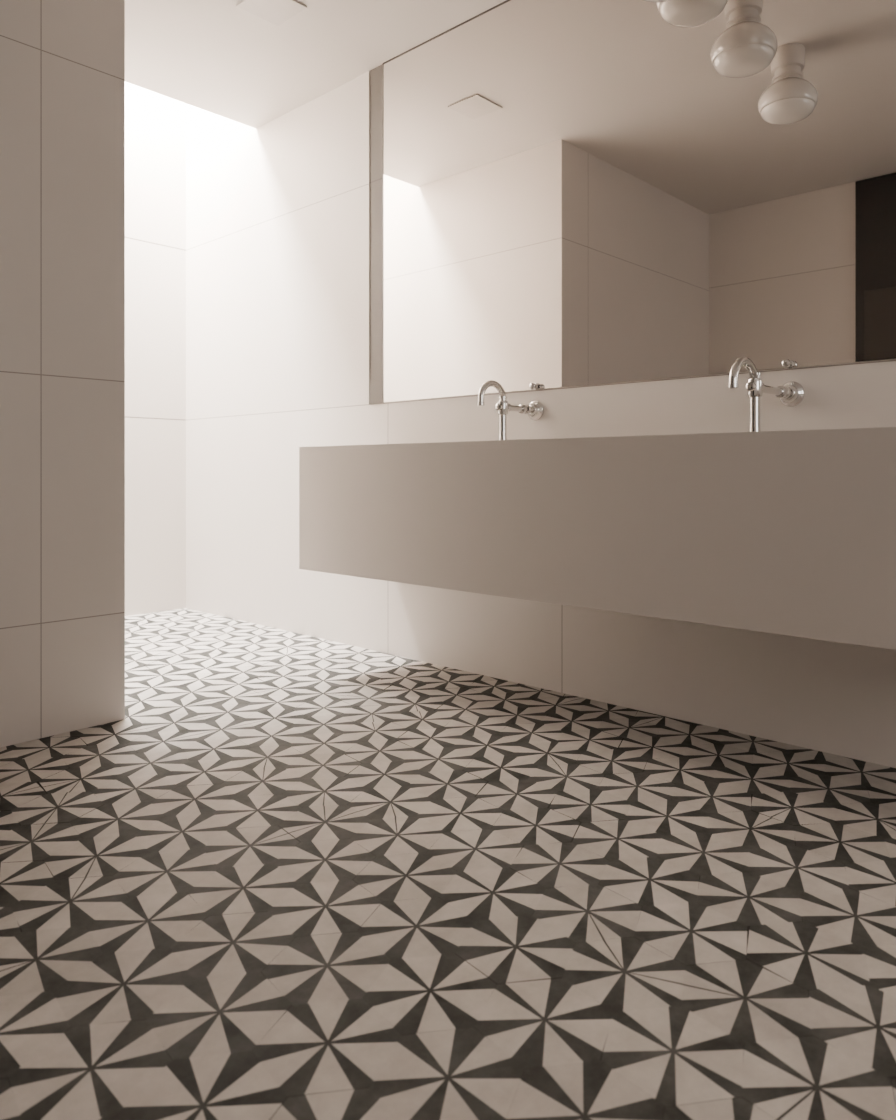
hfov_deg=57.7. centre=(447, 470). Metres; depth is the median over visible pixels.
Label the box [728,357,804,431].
faucet
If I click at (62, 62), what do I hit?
wall
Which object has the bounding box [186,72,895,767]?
wall
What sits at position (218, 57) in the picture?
ceiling
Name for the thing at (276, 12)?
ceiling vent
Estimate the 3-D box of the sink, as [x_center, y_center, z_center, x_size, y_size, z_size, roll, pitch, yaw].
[0.490,0.141,2.417,2.464,0.464,0.458,0,0,43]
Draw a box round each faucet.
[478,380,543,439]
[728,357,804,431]
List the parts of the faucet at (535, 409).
spout, handle, arm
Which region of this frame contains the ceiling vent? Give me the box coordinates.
[236,0,306,25]
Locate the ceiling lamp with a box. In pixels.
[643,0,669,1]
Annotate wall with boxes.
[0,0,124,746]
[125,82,185,615]
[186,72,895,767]
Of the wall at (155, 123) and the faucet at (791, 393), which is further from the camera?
the wall at (155, 123)
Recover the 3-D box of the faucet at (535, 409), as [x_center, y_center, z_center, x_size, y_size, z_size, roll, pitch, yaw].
[0.207,-0.198,2.783,0.072,0.212,0.310,0,0,43]
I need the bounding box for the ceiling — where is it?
[125,0,505,127]
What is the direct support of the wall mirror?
attached to the wall at (277, 211)
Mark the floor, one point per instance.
(299, 876)
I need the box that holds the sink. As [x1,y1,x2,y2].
[299,427,895,649]
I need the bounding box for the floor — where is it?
[0,608,895,1119]
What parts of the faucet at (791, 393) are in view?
spout, handle, arm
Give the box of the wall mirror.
[369,0,895,403]

